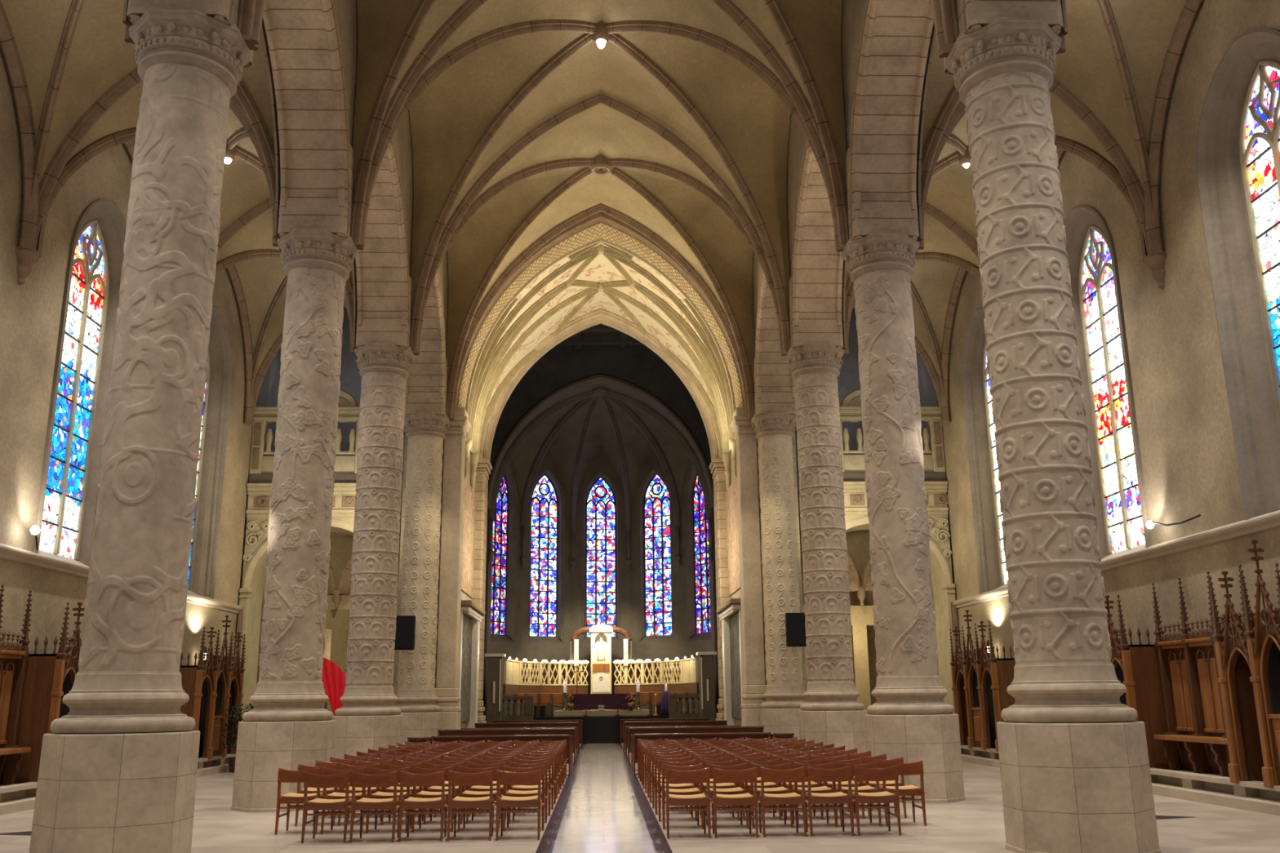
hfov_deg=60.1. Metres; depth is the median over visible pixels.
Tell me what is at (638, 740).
chair
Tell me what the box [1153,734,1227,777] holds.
bench
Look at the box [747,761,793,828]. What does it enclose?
chair
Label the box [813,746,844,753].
chair
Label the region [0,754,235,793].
trim
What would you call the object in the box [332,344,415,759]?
column
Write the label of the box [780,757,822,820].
chair
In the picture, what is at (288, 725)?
column
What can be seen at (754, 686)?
wall
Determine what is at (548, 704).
rope
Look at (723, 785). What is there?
chair
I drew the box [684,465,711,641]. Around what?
window
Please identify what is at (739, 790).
chair
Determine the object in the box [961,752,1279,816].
trim
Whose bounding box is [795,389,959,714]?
wall
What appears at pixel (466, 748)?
chair
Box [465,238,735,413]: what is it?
trim
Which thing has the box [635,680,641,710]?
candlestick
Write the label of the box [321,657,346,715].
banner
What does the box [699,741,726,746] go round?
chair
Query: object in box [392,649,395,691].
trim
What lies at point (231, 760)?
potted plant
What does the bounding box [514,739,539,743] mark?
chair
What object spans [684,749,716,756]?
chair
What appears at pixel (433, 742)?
chair
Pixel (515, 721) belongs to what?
pew
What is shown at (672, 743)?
chair
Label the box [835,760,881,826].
chair
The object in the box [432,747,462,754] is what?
chair
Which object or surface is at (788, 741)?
chair
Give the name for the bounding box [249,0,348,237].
trim
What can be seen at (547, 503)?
window
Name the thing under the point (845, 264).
trim
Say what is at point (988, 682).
curtain
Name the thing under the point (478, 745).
chair
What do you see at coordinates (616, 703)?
rope
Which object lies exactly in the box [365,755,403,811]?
chair
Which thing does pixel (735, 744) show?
chair
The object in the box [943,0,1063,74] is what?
trim
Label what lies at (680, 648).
wall
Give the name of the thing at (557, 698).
chair
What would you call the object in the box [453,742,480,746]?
chair
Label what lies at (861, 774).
chair
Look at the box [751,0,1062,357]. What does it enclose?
wall
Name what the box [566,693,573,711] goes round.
flower arrangement
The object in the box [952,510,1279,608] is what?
trim
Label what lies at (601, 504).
window
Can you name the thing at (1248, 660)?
confessional
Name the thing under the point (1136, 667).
confessional
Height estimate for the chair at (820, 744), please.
0.800 m
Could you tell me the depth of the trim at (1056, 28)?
13.46 m
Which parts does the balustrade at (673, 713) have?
post, rail, rail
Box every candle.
[563,680,566,693]
[636,680,639,692]
[659,684,670,715]
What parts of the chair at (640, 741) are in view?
leg, backrest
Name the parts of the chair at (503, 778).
leg, leg, seat frame, backrest, seat, leg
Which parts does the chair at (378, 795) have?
leg, leg, backrest, seat, seat frame, leg, leg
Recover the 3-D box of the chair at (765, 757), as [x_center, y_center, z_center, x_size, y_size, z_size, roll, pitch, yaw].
[1.621,5.179,16.060,0.561,0.800,0.520,0,-14,-2]
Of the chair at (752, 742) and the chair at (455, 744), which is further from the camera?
the chair at (455, 744)
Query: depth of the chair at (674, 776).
13.15 m
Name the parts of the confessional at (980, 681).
post, arch moulding, post, arch moulding, door, post, arch moulding, post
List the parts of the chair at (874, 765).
leg, seat, seat frame, backrest, leg, leg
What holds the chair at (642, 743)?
on the floor at (975, 824)
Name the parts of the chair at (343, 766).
leg, backrest, seat frame, seat, leg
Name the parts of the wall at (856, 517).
parapet panel, cornice, frieze panel, arch moulding, parapet panel, carved panel, pilaster panel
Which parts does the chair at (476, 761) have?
backrest, seat frame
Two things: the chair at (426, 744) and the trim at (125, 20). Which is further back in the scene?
the chair at (426, 744)
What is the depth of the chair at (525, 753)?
17.64 m
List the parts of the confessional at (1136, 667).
arch moulding, post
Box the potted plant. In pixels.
[218,702,253,773]
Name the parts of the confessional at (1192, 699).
post, panel, panel sill, cornice, panel, panel sill, post, panel, panel sill, panel, post, panel sill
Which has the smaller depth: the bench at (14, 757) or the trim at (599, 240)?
the bench at (14, 757)
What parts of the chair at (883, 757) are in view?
backrest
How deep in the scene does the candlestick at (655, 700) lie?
44.49 m
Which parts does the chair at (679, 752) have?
leg, backrest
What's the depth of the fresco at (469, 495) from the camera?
35.34 m
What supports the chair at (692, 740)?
on the floor at (975, 824)
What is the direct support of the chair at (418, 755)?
on the floor at (975, 824)
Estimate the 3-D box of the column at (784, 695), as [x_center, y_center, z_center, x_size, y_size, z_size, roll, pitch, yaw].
[3.951,4.379,31.042,1.414,9.480,1.414,0,-14,-2]
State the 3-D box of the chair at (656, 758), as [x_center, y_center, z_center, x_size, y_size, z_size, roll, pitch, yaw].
[0.484,5.182,16.026,0.561,0.800,0.520,0,-14,-2]
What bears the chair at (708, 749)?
on the floor at (975, 824)
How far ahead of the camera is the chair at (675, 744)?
20.40 m
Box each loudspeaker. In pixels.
[394,615,415,649]
[785,613,806,646]
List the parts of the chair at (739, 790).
seat frame, seat, backrest, leg, leg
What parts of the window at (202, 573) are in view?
stained glass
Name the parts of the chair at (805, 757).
backrest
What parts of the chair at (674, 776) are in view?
leg, seat frame, seat, backrest, leg, leg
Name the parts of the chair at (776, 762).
leg, seat frame, backrest, seat, leg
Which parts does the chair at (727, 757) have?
seat frame, backrest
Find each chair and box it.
[275,767,324,835]
[294,763,339,826]
[301,771,351,843]
[312,760,352,818]
[320,767,367,834]
[328,756,365,811]
[337,762,382,826]
[344,753,377,761]
[349,770,399,843]
[354,759,392,818]
[356,751,388,758]
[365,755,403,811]
[365,766,413,833]
[368,748,398,755]
[377,746,407,752]
[379,753,413,760]
[381,762,424,825]
[387,744,416,750]
[391,750,422,757]
[395,758,433,817]
[396,742,422,747]
[398,770,448,842]
[400,748,431,755]
[404,741,430,745]
[404,755,440,811]
[409,746,438,751]
[411,765,457,832]
[416,752,449,760]
[417,743,445,749]
[423,761,466,824]
[425,742,451,746]
[425,750,457,757]
[432,740,457,745]
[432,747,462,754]
[434,758,472,817]
[440,745,469,751]
[444,755,479,809]
[447,743,475,748]
[447,769,495,841]
[452,752,485,759]
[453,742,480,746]
[457,764,502,832]
[459,740,484,744]
[459,750,490,755]
[465,747,495,753]
[466,761,507,824]
[471,745,500,751]
[473,757,512,817]
[477,742,505,748]
[480,754,516,809]
[482,741,508,746]
[487,739,512,743]
[488,751,520,758]
[493,749,524,755]
[495,768,543,840]
[497,746,528,752]
[502,744,531,750]
[502,764,547,831]
[506,742,533,747]
[508,760,550,823]
[510,741,536,745]
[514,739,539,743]
[514,757,553,816]
[519,754,555,809]
[523,751,558,804]
[526,748,559,799]
[530,746,562,794]
[533,744,564,790]
[536,742,565,786]
[538,741,566,782]
[541,739,568,779]
[637,737,662,778]
[639,739,665,782]
[640,742,667,785]
[642,743,671,789]
[644,745,674,793]
[646,747,678,798]
[648,750,681,803]
[651,752,686,808]
[654,755,693,814]
[657,759,699,822]
[661,763,706,829]
[664,737,689,742]
[665,767,713,838]
[667,739,693,743]
[669,741,697,746]
[673,742,701,748]
[676,745,706,751]
[680,747,711,753]
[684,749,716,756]
[688,752,724,806]
[691,737,716,742]
[693,755,731,813]
[695,739,721,743]
[698,758,739,820]
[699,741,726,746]
[703,742,732,748]
[704,762,748,828]
[708,744,737,751]
[711,766,759,838]
[713,746,744,753]
[719,737,743,742]
[719,749,751,756]
[723,738,749,743]
[725,751,761,806]
[728,740,755,746]
[733,742,762,748]
[733,755,771,813]
[738,758,781,820]
[740,744,769,751]
[745,737,770,742]
[747,746,778,753]
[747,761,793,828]
[751,738,777,743]
[754,748,786,756]
[757,740,785,746]
[757,766,808,837]
[762,751,799,806]
[764,742,792,748]
[771,754,808,813]
[772,736,797,742]
[772,743,801,751]
[779,737,805,743]
[780,746,811,753]
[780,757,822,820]
[786,739,813,746]
[789,748,822,756]
[791,761,837,827]
[795,742,822,747]
[799,751,834,779]
[804,743,834,751]
[804,765,854,836]
[811,754,849,812]
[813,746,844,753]
[821,757,864,818]
[824,747,857,756]
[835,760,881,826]
[836,750,873,804]
[849,753,886,812]
[852,764,902,835]
[862,756,906,818]
[879,760,926,826]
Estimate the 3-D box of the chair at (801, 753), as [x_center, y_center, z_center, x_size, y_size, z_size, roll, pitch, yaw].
[2.714,5.398,16.995,0.561,0.800,0.520,0,-14,-1]
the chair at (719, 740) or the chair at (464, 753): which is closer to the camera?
the chair at (464, 753)
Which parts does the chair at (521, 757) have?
backrest, leg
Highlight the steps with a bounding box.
[533,715,668,743]
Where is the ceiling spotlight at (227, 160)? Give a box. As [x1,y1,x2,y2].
[224,157,231,164]
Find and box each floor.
[0,742,1279,852]
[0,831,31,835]
[329,521,400,535]
[484,713,716,720]
[799,520,869,533]
[1155,815,1189,819]
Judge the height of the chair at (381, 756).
0.800 m
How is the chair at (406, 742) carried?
on the floor at (975, 824)
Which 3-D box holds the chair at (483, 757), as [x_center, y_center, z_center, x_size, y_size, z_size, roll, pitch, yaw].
[-2.124,5.424,16.900,0.561,0.800,0.520,0,-14,-2]
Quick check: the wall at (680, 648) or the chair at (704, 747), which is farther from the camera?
the wall at (680, 648)
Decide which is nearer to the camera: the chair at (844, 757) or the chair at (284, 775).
the chair at (284, 775)
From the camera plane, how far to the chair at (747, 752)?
17.73 m
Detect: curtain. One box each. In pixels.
[58,672,71,718]
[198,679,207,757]
[214,675,222,715]
[972,668,979,707]
[986,671,996,748]
[1115,662,1126,705]
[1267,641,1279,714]
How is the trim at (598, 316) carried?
attached to the wall
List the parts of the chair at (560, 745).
backrest, leg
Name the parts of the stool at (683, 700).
backrest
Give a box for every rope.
[548,703,585,708]
[586,702,617,707]
[617,702,649,707]
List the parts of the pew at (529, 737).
panel, panel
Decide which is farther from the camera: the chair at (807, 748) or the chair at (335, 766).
the chair at (807, 748)
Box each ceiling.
[0,0,1203,609]
[556,331,620,345]
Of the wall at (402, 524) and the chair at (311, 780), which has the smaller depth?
the chair at (311, 780)
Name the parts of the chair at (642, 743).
leg, backrest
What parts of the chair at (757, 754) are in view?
backrest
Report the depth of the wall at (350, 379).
36.00 m
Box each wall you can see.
[0,48,252,666]
[128,0,448,356]
[234,389,404,721]
[238,306,404,709]
[393,311,448,705]
[434,407,470,729]
[460,449,475,729]
[471,457,492,723]
[482,345,719,715]
[484,449,716,715]
[709,457,729,720]
[725,448,741,725]
[730,407,766,726]
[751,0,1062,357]
[752,318,807,701]
[795,307,955,705]
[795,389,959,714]
[942,0,1279,658]
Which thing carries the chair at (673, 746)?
on the floor at (975, 824)
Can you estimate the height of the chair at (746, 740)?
0.800 m
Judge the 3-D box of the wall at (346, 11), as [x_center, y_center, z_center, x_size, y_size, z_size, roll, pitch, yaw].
[-5.792,-6.577,20.463,1.110,6.920,25.100,0,-14,-2]
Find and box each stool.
[512,693,525,715]
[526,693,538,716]
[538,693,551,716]
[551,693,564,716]
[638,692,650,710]
[650,692,662,715]
[675,691,688,713]
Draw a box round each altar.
[569,624,632,710]
[570,693,631,711]
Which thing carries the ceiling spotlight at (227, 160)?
hanging from the ceiling at (525, 130)
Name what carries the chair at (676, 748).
on the floor at (975, 824)
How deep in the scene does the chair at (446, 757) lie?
16.71 m
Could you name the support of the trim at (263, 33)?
attached to the wall at (346, 11)
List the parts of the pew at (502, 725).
panel, panel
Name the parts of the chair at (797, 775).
leg, leg, seat frame, seat, backrest, leg, leg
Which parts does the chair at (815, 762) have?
leg, seat frame, seat, backrest, leg, leg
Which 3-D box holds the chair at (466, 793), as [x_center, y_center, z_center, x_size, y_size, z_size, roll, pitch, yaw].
[-2.027,4.751,14.176,0.561,0.800,0.520,0,-14,-3]
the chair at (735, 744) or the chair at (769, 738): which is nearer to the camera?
the chair at (735, 744)
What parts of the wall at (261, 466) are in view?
pilaster panel, carved panel, parapet panel, arch moulding, frieze panel, cornice, parapet panel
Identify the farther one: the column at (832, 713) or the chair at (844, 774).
the column at (832, 713)
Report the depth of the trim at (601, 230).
33.90 m
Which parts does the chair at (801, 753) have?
backrest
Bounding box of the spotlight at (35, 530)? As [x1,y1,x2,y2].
[30,525,39,550]
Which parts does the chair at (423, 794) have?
leg, leg, backrest, seat, seat frame, leg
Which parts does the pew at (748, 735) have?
panel, panel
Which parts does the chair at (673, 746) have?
leg, backrest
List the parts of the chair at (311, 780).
leg, leg, backrest, seat frame, seat, leg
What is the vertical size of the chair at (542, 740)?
0.800 m
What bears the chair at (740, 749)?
on the floor at (975, 824)
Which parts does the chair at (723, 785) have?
seat frame, seat, backrest, leg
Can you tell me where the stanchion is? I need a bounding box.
[546,702,551,716]
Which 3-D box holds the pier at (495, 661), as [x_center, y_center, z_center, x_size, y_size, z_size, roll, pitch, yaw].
[-5.493,10.271,41.688,0.740,3.320,0.800,0,-14,-2]
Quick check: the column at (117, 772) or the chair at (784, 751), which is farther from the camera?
the chair at (784, 751)
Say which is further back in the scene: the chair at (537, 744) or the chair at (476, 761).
the chair at (537, 744)
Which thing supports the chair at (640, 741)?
on the floor at (975, 824)
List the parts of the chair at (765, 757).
backrest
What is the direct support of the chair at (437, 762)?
on the floor at (975, 824)
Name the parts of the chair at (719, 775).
leg, leg, seat frame, seat, backrest, leg, leg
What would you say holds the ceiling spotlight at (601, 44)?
hanging from the ceiling at (525, 130)
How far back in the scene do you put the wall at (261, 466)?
31.71 m
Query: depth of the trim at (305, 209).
19.21 m
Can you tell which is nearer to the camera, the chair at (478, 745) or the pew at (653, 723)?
the chair at (478, 745)
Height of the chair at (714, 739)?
0.800 m
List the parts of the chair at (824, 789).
leg, leg, seat frame, seat, backrest, leg, leg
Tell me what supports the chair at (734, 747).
on the floor at (975, 824)
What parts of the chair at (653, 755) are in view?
leg, backrest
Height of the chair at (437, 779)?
0.800 m
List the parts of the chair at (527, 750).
backrest, leg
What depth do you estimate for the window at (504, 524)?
50.00 m
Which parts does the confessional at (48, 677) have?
post, arch moulding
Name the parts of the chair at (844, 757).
backrest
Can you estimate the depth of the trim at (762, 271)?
31.71 m
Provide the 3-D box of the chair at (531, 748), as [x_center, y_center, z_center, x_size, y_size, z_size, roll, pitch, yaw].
[-1.654,6.085,19.600,0.561,0.800,0.520,0,-14,-1]
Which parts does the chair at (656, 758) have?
leg, backrest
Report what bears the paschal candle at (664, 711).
on the floor
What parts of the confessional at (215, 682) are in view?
post, arch moulding, post, door, arch moulding, post, arch moulding, post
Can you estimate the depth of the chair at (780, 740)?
22.30 m
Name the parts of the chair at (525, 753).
backrest, leg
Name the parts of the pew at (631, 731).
panel, panel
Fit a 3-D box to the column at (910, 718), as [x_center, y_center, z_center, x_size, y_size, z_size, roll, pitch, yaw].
[4.387,1.375,18.875,1.414,9.480,1.414,0,-14,-2]
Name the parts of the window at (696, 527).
sill, stained glass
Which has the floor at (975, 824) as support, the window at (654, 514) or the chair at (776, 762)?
the chair at (776, 762)
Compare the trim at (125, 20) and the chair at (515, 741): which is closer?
the trim at (125, 20)
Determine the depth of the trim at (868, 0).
19.50 m
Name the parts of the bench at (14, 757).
seat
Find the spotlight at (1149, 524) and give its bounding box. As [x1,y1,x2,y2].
[1146,514,1200,528]
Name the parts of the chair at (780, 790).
leg, seat frame, seat, backrest, leg, leg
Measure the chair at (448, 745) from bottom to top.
0.800 m
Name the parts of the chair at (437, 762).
backrest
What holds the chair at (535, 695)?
on the floor
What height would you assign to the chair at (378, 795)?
0.800 m
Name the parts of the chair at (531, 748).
backrest, leg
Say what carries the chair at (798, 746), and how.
on the floor at (975, 824)
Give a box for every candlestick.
[561,680,568,711]
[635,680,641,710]
[653,693,658,715]
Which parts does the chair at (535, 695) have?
backrest, leg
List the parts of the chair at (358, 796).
leg, leg, backrest, seat frame, seat, leg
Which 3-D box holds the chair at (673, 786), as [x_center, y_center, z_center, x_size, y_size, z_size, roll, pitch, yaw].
[0.517,4.960,15.128,0.561,0.800,0.520,0,-14,-2]
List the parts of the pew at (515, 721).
panel, panel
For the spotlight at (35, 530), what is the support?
on the trim at (6, 552)
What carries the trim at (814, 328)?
attached to the wall at (852, 11)
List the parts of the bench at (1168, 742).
seat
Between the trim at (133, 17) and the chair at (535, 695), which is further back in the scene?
the chair at (535, 695)
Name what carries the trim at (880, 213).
attached to the wall at (852, 11)
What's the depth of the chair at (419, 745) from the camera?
21.19 m
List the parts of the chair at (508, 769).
leg, leg, seat frame, seat, backrest, leg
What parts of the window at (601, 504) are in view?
stained glass, sill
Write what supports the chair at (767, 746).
on the floor at (975, 824)
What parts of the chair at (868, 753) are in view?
backrest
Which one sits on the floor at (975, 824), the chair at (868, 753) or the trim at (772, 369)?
the chair at (868, 753)
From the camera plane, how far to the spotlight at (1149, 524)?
19.60 m
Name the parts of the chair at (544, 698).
backrest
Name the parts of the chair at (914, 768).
leg, seat, seat frame, backrest, leg, leg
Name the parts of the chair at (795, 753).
backrest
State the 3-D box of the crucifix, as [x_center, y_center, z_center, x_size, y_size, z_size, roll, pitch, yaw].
[-2.622,10.909,46.169,0.560,1.830,0.320,0,-14,-2]
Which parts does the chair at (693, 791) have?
leg, seat frame, seat, backrest, leg, leg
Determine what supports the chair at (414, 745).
on the floor at (975, 824)
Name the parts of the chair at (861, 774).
leg, seat, seat frame, backrest, leg, leg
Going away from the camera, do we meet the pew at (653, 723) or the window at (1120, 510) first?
the window at (1120, 510)
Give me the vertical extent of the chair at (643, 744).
0.800 m
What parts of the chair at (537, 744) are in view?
backrest, leg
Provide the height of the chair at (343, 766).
0.800 m
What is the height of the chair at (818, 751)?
0.800 m
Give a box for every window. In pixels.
[32,199,126,566]
[187,305,231,599]
[490,466,516,642]
[528,470,564,644]
[581,472,621,644]
[636,469,673,643]
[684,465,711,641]
[961,306,1008,594]
[1062,204,1151,559]
[1195,27,1279,520]
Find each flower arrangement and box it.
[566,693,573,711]
[625,692,635,710]
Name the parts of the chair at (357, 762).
backrest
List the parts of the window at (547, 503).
stained glass, sill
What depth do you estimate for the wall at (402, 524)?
31.30 m
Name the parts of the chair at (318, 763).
backrest, leg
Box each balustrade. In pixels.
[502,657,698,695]
[502,695,533,720]
[668,693,699,718]
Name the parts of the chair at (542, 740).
backrest, leg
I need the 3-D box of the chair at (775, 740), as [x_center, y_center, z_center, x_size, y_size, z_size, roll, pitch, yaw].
[2.522,6.734,22.407,0.561,0.800,0.520,0,-14,-2]
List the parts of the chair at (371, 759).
backrest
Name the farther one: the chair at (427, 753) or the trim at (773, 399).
the trim at (773, 399)
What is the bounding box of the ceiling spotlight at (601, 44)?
[596,40,604,48]
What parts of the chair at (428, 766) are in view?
leg, backrest, seat frame, seat, leg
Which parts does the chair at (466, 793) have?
leg, leg, seat, backrest, seat frame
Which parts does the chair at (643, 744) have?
leg, backrest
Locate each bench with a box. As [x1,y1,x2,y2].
[0,747,31,785]
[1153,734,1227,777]
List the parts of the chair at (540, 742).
backrest, leg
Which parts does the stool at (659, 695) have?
backrest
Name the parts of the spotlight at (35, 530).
bulb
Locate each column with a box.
[29,8,252,852]
[231,230,358,812]
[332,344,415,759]
[394,413,449,744]
[751,413,806,739]
[785,345,866,753]
[840,233,965,803]
[944,19,1160,852]
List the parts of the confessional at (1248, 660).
post, arch moulding, post, arch moulding, door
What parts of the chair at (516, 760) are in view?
backrest, leg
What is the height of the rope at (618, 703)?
0.195 m
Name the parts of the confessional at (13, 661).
panel sill, panel, cornice, post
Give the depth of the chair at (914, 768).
14.15 m
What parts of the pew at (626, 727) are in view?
panel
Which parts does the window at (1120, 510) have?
stained glass, sill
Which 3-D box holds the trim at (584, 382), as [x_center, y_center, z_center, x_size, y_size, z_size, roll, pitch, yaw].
[-1.717,0.641,48.489,9.900,6.000,0.480,0,-14,-2]
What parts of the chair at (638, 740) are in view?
leg, backrest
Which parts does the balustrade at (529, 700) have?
rail, rail, post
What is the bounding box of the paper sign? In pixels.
[598,705,604,710]
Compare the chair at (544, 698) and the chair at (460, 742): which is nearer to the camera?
the chair at (460, 742)
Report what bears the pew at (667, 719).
on the floor at (975, 824)
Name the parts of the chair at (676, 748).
leg, backrest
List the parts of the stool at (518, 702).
backrest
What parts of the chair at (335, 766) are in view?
leg, backrest, seat frame, seat, leg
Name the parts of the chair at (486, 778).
leg, leg, backrest, seat, seat frame, leg, leg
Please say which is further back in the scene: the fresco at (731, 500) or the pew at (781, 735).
the fresco at (731, 500)
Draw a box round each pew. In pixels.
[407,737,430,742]
[430,735,573,771]
[431,734,571,776]
[437,728,576,763]
[461,727,577,757]
[475,721,579,753]
[492,720,582,746]
[619,718,709,745]
[622,720,727,752]
[625,724,741,757]
[627,725,764,762]
[631,733,772,770]
[632,732,770,775]
[771,733,794,739]
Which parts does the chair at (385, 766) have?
leg, backrest, seat, seat frame, leg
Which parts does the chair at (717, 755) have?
backrest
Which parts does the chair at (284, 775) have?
leg, leg, backrest, seat frame, seat, leg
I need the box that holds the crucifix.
[570,665,583,693]
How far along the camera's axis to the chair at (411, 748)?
20.28 m
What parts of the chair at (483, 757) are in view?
backrest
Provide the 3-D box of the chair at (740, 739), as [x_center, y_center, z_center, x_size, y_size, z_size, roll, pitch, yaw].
[1.927,6.959,23.291,0.561,0.800,0.520,0,-14,-3]
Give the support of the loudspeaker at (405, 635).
attached to the column at (415, 694)
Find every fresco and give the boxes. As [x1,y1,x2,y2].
[461,477,475,598]
[725,477,740,596]
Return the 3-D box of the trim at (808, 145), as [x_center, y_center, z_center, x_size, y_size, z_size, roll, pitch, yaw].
[3.653,-4.287,23.482,0.060,3.726,5.660,0,-14,-2]
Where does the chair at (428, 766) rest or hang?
on the floor at (975, 824)
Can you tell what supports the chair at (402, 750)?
on the floor at (975, 824)
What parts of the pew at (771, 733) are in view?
panel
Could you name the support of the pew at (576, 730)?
on the floor at (975, 824)
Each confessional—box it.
[0,583,31,785]
[14,600,84,783]
[179,615,245,759]
[949,609,1015,751]
[1104,594,1168,769]
[1151,563,1250,777]
[1208,539,1279,787]
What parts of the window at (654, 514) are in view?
sill, stained glass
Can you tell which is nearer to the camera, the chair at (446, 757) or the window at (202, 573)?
the chair at (446, 757)
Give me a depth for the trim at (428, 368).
31.35 m
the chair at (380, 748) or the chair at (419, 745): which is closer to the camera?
the chair at (380, 748)
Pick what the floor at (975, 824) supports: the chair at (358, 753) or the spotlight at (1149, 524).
the chair at (358, 753)
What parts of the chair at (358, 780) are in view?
leg, leg, backrest, seat frame, seat, leg, leg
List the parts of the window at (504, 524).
stained glass, sill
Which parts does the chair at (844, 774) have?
leg, leg, seat, seat frame, backrest, leg, leg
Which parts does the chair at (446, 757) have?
backrest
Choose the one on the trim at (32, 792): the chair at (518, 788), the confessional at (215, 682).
the confessional at (215, 682)
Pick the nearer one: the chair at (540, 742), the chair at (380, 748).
the chair at (380, 748)
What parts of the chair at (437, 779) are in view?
leg, leg, backrest, seat, seat frame, leg, leg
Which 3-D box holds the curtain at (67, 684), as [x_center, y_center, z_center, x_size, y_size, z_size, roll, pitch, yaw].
[-10.325,5.244,19.886,0.020,2.060,0.760,0,-14,-2]
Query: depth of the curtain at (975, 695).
28.50 m
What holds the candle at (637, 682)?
on the candlestick at (637, 692)
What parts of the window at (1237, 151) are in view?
stained glass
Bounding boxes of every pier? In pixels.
[484,653,506,723]
[696,651,716,720]
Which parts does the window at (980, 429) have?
stained glass, sill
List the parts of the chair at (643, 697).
backrest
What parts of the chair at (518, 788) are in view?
leg, seat frame, backrest, seat, leg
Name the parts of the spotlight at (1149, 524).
bulb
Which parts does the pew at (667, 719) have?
panel, panel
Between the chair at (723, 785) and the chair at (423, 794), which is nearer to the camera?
the chair at (423, 794)
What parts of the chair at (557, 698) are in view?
backrest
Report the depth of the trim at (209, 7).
13.04 m
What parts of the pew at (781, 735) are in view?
panel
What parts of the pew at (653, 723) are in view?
panel, panel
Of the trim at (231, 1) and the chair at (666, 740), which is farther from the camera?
the chair at (666, 740)
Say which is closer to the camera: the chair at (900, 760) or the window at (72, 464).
the chair at (900, 760)
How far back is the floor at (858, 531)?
36.56 m
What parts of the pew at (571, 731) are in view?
panel, panel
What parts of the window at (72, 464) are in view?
sill, stained glass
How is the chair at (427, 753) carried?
on the floor at (975, 824)
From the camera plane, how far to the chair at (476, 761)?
15.83 m
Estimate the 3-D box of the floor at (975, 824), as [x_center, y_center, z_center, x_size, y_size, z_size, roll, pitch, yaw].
[-0.620,6.272,18.321,22.320,0.204,50.600,0,-14,-2]
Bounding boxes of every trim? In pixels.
[0,543,242,613]
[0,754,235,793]
[0,758,228,800]
[0,762,228,815]
[122,0,129,25]
[126,0,253,66]
[128,0,235,25]
[229,0,232,23]
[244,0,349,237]
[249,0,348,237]
[260,19,279,237]
[277,143,355,239]
[324,608,397,630]
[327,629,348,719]
[351,258,356,348]
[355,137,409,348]
[355,275,412,349]
[389,140,408,347]
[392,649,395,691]
[404,269,445,416]
[404,356,448,416]
[437,270,445,413]
[455,211,745,407]
[457,222,742,408]
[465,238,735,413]
[482,307,719,461]
[487,374,714,509]
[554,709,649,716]
[752,357,795,416]
[755,270,795,415]
[755,271,763,411]
[787,277,843,350]
[791,140,843,348]
[791,143,810,346]
[802,605,874,626]
[804,646,808,699]
[841,147,919,252]
[842,260,846,349]
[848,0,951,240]
[850,0,946,239]
[851,625,871,714]
[916,24,935,240]
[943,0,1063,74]
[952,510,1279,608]
[960,0,1061,35]
[960,748,1279,799]
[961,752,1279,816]
[962,0,966,32]
[1060,0,1067,35]
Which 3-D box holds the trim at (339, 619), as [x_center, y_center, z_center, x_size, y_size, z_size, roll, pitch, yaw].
[-9.156,5.907,33.822,4.600,0.600,0.300,0,-14,-2]
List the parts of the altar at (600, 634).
canopy post, canopy arm, wood panel, door, canopy arm, canopy post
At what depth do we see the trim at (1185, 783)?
17.46 m
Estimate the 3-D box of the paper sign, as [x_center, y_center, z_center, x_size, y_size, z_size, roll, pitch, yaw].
[-1.563,11.342,44.564,0.240,0.200,0.020,0,-14,-2]
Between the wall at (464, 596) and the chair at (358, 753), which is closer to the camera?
the chair at (358, 753)
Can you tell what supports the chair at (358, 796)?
on the floor at (975, 824)
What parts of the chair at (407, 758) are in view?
backrest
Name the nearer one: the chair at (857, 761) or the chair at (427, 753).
the chair at (857, 761)
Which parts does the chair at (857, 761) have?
seat, seat frame, backrest, leg, leg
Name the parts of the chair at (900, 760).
leg, seat, seat frame, backrest, leg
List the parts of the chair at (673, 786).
leg, seat, seat frame, backrest, leg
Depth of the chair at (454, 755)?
17.61 m
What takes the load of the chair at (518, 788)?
on the floor at (975, 824)
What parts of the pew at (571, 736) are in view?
panel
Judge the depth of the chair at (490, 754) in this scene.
17.64 m
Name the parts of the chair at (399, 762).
backrest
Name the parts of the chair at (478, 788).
leg, backrest, seat, seat frame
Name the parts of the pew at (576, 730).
panel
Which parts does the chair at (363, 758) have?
backrest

